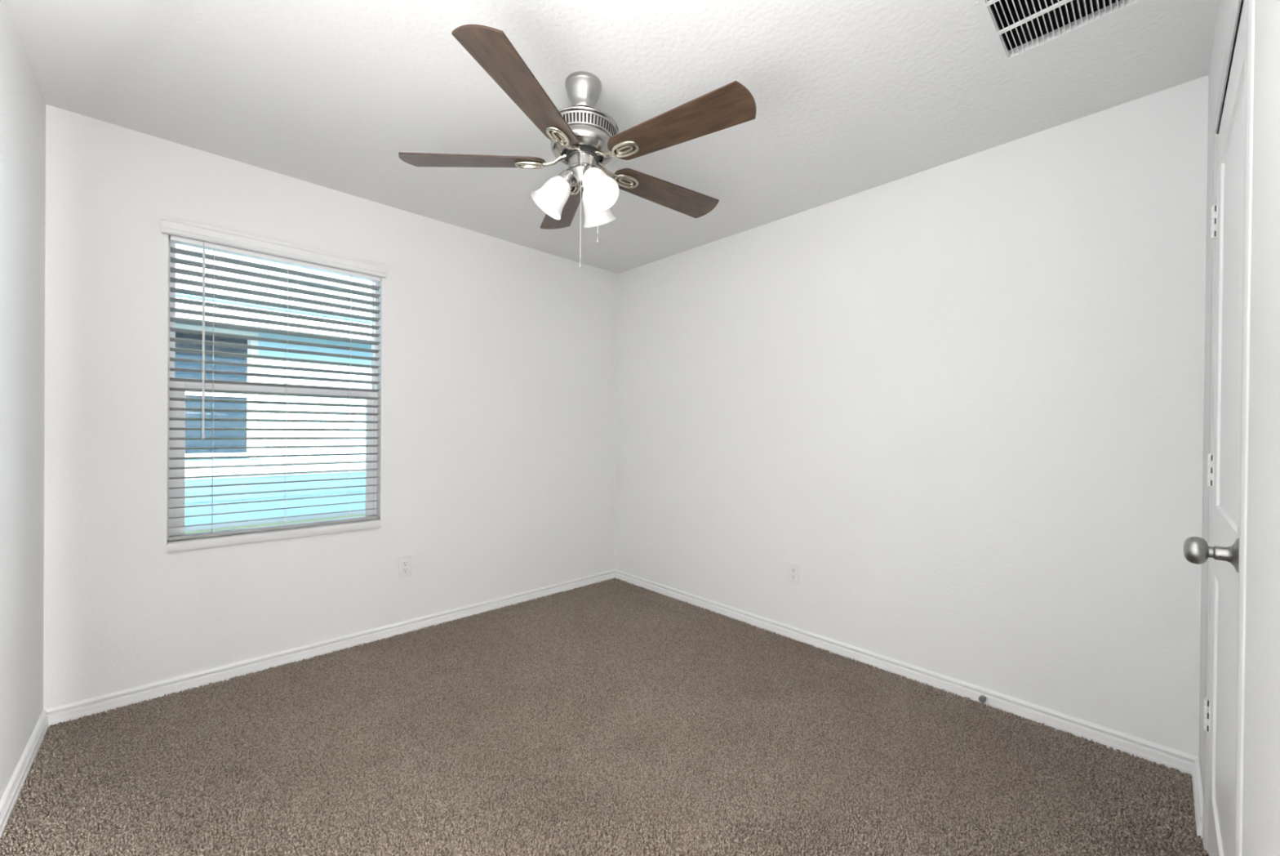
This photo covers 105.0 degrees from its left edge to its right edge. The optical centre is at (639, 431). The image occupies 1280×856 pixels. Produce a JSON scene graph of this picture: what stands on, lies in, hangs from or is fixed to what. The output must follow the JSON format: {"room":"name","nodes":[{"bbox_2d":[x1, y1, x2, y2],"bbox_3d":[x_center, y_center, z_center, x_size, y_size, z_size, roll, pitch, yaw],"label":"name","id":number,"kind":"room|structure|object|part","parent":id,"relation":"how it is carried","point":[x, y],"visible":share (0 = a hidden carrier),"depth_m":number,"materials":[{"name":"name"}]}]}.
{"room":"empty bedroom","nodes":[
{"label":"empty bedroom","id":0,"kind":"room"},
{"bbox_2d":[0,0,45,799],"bbox_3d":[-1.278,-0.043,0.700,0.140,2.652,3.252,0,0,-43],"label":"wall","id":1,"kind":"structure","parent":0,"point":[22,103],"depth_m":1.63,"materials":[{"name":"white paint"}]},
{"bbox_2d":[0,709,48,838],"bbox_3d":[-1.281,1.145,0.810,0.016,0.074,3.112,0,0,-43],"label":"baseboard","id":2,"kind":"structure","parent":1,"relation":"attached to","point":[9,797],"depth_m":1.62,"materials":[{"name":"white paint"}]},
{"bbox_2d":[43,104,617,709],"bbox_3d":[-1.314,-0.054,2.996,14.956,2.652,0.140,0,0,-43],"label":"wall","id":3,"kind":"structure","parent":0,"point":[496,464],"depth_m":2.54,"materials":[{"name":"white paint"}]},
{"bbox_2d":[167,235,377,539],"bbox_3d":[-1.841,-0.192,2.541,0.866,1.388,0.072,0,0,-43],"label":"window","id":4,"kind":"structure","parent":3,"relation":"in","point":[175,522],"depth_m":2.27,"materials":[{"name":"white plastic"}]},
{"bbox_2d":[160,214,386,540],"bbox_3d":[-1.784,-0.229,2.473,0.902,1.428,0.093,0,0,-43],"label":"window blind","id":5,"kind":"object","parent":4,"relation":"attached to","point":[183,232],"visible":1,"depth_m":2.43,"materials":[{"name":"white plastic"}]},
{"bbox_3d":[-2.015,-0.194,2.317,0.002,1.324,0.002,0,0,-43],"label":"ladder cord","id":6,"kind":"part","parent":5,"relation":"part of","materials":[{"name":"white fabric"}]},
{"bbox_3d":[-1.978,-0.194,2.277,0.002,1.324,0.002,0,0,-43],"label":"ladder cord","id":7,"kind":"part","parent":5,"relation":"part of","materials":[{"name":"white fabric"}]},
{"bbox_3d":[-1.799,0.477,2.492,0.856,0.016,0.049,0,0,-43],"label":"rail","id":8,"kind":"part","parent":5,"relation":"part of","materials":[{"name":"grey plastic"}]},
{"bbox_3d":[-1.811,-0.193,2.509,0.002,1.324,0.002,0,0,-43],"label":"ladder cord","id":9,"kind":"part","parent":5,"relation":"part of","materials":[{"name":"white fabric"}]},
{"bbox_3d":[-1.774,-0.193,2.470,0.002,1.324,0.002,0,0,-43],"label":"ladder cord","id":10,"kind":"part","parent":5,"relation":"part of","materials":[{"name":"white fabric"}]},
{"bbox_3d":[-1.607,-0.192,2.701,0.002,1.324,0.002,0,0,-43],"label":"ladder cord","id":11,"kind":"part","parent":5,"relation":"part of","materials":[{"name":"white fabric"}]},
{"bbox_3d":[-1.570,-0.191,2.661,0.002,1.324,0.002,0,0,-43],"label":"ladder cord","id":12,"kind":"part","parent":5,"relation":"part of","materials":[{"name":"white fabric"}]},
{"bbox_3d":[-1.839,0.132,2.537,0.856,0.735,0.028,0,0,-43],"label":"sash","id":13,"kind":"part","parent":4,"relation":"part of","materials":[{"name":"white plastic"}]},
{"bbox_3d":[-1.848,-0.547,2.559,0.854,0.678,0.022,0,0,-43],"label":"sash","id":14,"kind":"part","parent":4,"relation":"part of","materials":[{"name":"white plastic"}]},
{"bbox_2d":[167,518,381,552],"bbox_3d":[-1.800,0.511,2.493,0.863,0.041,0.098,0,0,-43],"label":"trim","id":15,"kind":"structure","parent":3,"relation":"attached to","point":[277,534],"depth_m":2.41,"materials":[{"name":"white wood"}]},
{"bbox_2d":[44,568,614,726],"bbox_3d":[-1.272,1.136,2.944,2.956,0.074,0.016,0,0,-43],"label":"baseboard","id":16,"kind":"structure","parent":3,"relation":"attached to","point":[72,710],"depth_m":2.46,"materials":[{"name":"white paint"}]},
{"bbox_2d":[398,555,411,577],"bbox_3d":[-1.366,0.783,2.855,0.072,0.117,0.009,0,0,-43],"label":"wall outlet","id":17,"kind":"object","parent":3,"relation":"attached to","point":[404,562],"visible":1,"depth_m":2.85,"materials":[{"name":"white plastic"}]},
{"bbox_2d":[402,567,408,573],"bbox_3d":[-1.364,0.803,2.853,0.034,0.027,0.003,0,0,-43],"label":"receptacle","id":18,"kind":"object","parent":17,"relation":"attached to","point":[405,570],"depth_m":2.85,"materials":[{"name":"grey plastic"}]},
{"bbox_2d":[402,560,408,565],"bbox_3d":[-1.364,0.764,2.853,0.034,0.027,0.003,0,0,-43],"label":"receptacle","id":19,"kind":"object","parent":17,"relation":"attached to","point":[404,562],"depth_m":2.85,"materials":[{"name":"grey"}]},
{"bbox_2d":[0,586,1202,855],"bbox_3d":[0.466,1.274,0.919,3.400,0.150,5.450,0,0,-43],"label":"floor","id":20,"kind":"structure","parent":0,"point":[680,743],"depth_m":1.58,"materials":[{"name":"brown carpet"}]},
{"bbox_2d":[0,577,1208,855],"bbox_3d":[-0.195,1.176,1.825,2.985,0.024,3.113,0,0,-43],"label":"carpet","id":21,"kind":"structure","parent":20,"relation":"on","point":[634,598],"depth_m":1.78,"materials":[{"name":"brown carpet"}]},
{"bbox_2d":[3,0,1218,273],"bbox_3d":[-0.132,-1.363,1.748,14.956,0.200,3.552,0,0,-43],"label":"ceiling","id":22,"kind":"structure","parent":0,"point":[851,97],"depth_m":1.78,"materials":[{"name":"white paint"}]},
{"bbox_2d":[398,24,755,266],"bbox_3d":[-0.173,-0.923,1.796,1.232,0.682,1.246,0,0,-43],"label":"ceiling fan","id":23,"kind":"object","parent":22,"relation":"hanging from","point":[583,137],"visible":1,"depth_m":1.68,"materials":[{"name":"brown wood"}]},
{"bbox_3d":[-0.602,-0.982,1.780,0.517,0.006,0.146,1,13,-1],"label":"blade","id":24,"kind":"part","parent":23,"relation":"part of","materials":[{"name":"brown wood"}]},
{"bbox_3d":[-0.324,-0.968,1.410,0.146,0.006,0.517,13,5,16],"label":"blade","id":25,"kind":"part","parent":23,"relation":"part of","materials":[{"name":"brown wood"}]},
{"bbox_3d":[-0.330,-0.852,1.778,0.136,0.150,0.131,0,0,-43],"label":"lamp shade","id":26,"kind":"part","parent":23,"relation":"part of","materials":[{"name":"white glass"}]},
{"bbox_3d":[-0.335,-0.989,2.158,0.146,0.006,0.517,-12,6,-18],"label":"blade","id":27,"kind":"part","parent":23,"relation":"part of","materials":[{"name":"brown wood"}]},
{"bbox_3d":[-0.209,-0.788,1.736,0.003,0.356,0.008,1,0,-6],"label":"pull chain","id":28,"kind":"part","parent":23,"relation":"part of","materials":[{"name":"white metal"}]},
{"bbox_3d":[-0.208,-1.029,1.786,0.234,0.053,0.234,0,0,-43],"label":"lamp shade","id":29,"kind":"part","parent":23,"relation":"part of","materials":[{"name":"silver metal"}]},
{"bbox_3d":[-0.155,-0.867,1.708,0.057,0.089,0.076,0,0,-43],"label":"light bulb","id":30,"kind":"part","parent":23,"relation":"part of","materials":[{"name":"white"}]},
{"bbox_3d":[-0.165,-0.851,1.896,0.140,0.150,0.128,0,0,-43],"label":"lamp shade","id":31,"kind":"part","parent":23,"relation":"part of","materials":[{"name":"white glass"}]},
{"bbox_3d":[-0.145,-0.850,1.692,0.131,0.150,0.142,0,0,-43],"label":"lamp shade","id":32,"kind":"part","parent":23,"relation":"part of","materials":[{"name":"white glass"}]},
{"bbox_3d":[0.107,-0.980,2.022,0.517,0.006,0.146,0,-10,-37],"label":"blade","id":33,"kind":"part","parent":23,"relation":"part of","materials":[{"name":"brown wood"}]},
{"bbox_3d":[0.114,-0.967,1.560,0.517,0.006,0.146,2,-10,35],"label":"blade","id":34,"kind":"part","parent":23,"relation":"part of","materials":[{"name":"brown wood"}]},
{"bbox_2d":[968,0,1155,67],"bbox_3d":[1.199,-1.343,1.348,0.505,0.199,0.442,0,0,-43],"label":"ceiling vent","id":35,"kind":"object","parent":22,"relation":"in","point":[1014,30],"visible":1,"depth_m":1.53,"materials":[{"name":"white metal"}]},
{"bbox_2d":[614,75,1208,755],"bbox_3d":[0.997,-0.031,2.842,0.200,2.652,3.252,0,0,-43],"label":"wall","id":36,"kind":"structure","parent":0,"point":[964,396],"depth_m":2.23,"materials":[{"name":"white paint"}]},
{"bbox_2d":[787,561,799,584],"bbox_3d":[0.886,0.813,2.827,0.009,0.117,0.072,0,0,-44],"label":"wall outlet","id":37,"kind":"object","parent":36,"relation":"attached to","point":[793,572],"visible":1,"depth_m":2.82,"materials":[{"name":"white plastic"}]},
{"bbox_2d":[791,573,796,579],"bbox_3d":[0.884,0.833,2.825,0.003,0.027,0.034,0,0,-43],"label":"receptacle","id":38,"kind":"object","parent":37,"relation":"attached to","point":[793,576],"depth_m":2.82,"materials":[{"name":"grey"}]},
{"bbox_2d":[791,567,796,572],"bbox_3d":[0.884,0.793,2.825,0.003,0.027,0.034,0,0,-43],"label":"receptacle","id":39,"kind":"object","parent":37,"relation":"attached to","point":[793,569],"depth_m":2.82,"materials":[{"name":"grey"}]},
{"bbox_2d":[614,568,1198,775],"bbox_3d":[0.871,1.157,2.836,0.016,0.074,3.112,0,0,-44],"label":"baseboard","id":40,"kind":"structure","parent":36,"relation":"attached to","point":[1170,757],"depth_m":2.23,"materials":[{"name":"white paint"}]},
{"bbox_2d":[978,694,986,702],"bbox_3d":[1.498,1.165,2.147,0.035,0.026,0.026,0,0,-43],"label":"door stop","id":41,"kind":"object","parent":40,"relation":"attached to","point":[982,698],"visible":1,"depth_m":2.14,"materials":[{"name":"grey metal"}]},
{"bbox_2d":[1198,0,1279,855],"bbox_3d":[0.927,-0.022,0.639,2.989,2.652,0.140,0,0,-43],"label":"door frame","id":42,"kind":"structure","parent":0,"point":[1261,743],"depth_m":0.72,"materials":[{"name":"white paint"}]},
{"bbox_2d":[1191,758,1203,840],"bbox_3d":[1.799,1.172,1.584,0.382,0.074,0.016,0,0,-43],"label":"baseboard","id":43,"kind":"structure","parent":42,"relation":"attached to","point":[1196,774],"depth_m":1.56,"materials":[{"name":"white paint"}]},
{"bbox_2d":[1182,0,1247,855],"bbox_3d":[1.338,0.169,1.147,0.776,2.026,0.106,0,0,-43],"label":"door","id":44,"kind":"structure","parent":42,"relation":"in","point":[1227,217],"depth_m":1.12,"materials":[{"name":"white paint"}]},
{"bbox_3d":[1.079,0.229,0.954,0.053,0.053,0.033,0,0,-43],"label":"knob","id":45,"kind":"part","parent":44,"relation":"part of","materials":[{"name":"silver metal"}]},
{"bbox_3d":[1.345,0.682,1.130,0.538,0.600,0.008,0,0,-43],"label":"panel","id":46,"kind":"part","parent":44,"relation":"part of","materials":[{"name":"white paint"}]},
{"bbox_3d":[1.354,-0.261,1.126,0.538,0.916,0.008,0,0,-43],"label":"panel","id":47,"kind":"part","parent":44,"relation":"part of","materials":[{"name":"white paint"}]},
{"bbox_2d":[1202,0,1254,855],"bbox_3d":[1.385,0.150,1.092,0.896,2.112,0.124,0,0,-43],"label":"trim","id":48,"kind":"structure","parent":42,"relation":"attached to","point":[1251,3],"depth_m":0.84,"materials":[{"name":"white paint"}]},
{"label":"outside","id":49,"kind":"structure","parent":0,"visible":0},
{"bbox_2d":[184,513,364,533],"bbox_3d":[-6.418,1.022,10.567,28.000,0.300,17.860,0,0,-43],"label":"ground","id":50,"kind":"structure","parent":49,"point":[360,514],"depth_m":4.94,"materials":[{"name":"white"}]},
{"bbox_2d":[174,243,372,531],"bbox_3d":[-5.146,-1.720,7.772,16.600,5.334,6.826,0,0,-43],"label":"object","id":51,"kind":"structure","parent":50,"relation":"on","point":[194,520],"depth_m":4.99,"materials":[{"name":"clear glass"}]},
{"bbox_2d":[299,279,342,293],"bbox_3d":[-3.737,-1.704,5.744,0.410,0.050,0.260,0,25,-43],"label":"window blind","id":52,"kind":"object","parent":51,"relation":"attached to","point":[300,286],"depth_m":5.70,"materials":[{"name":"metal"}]}
]}

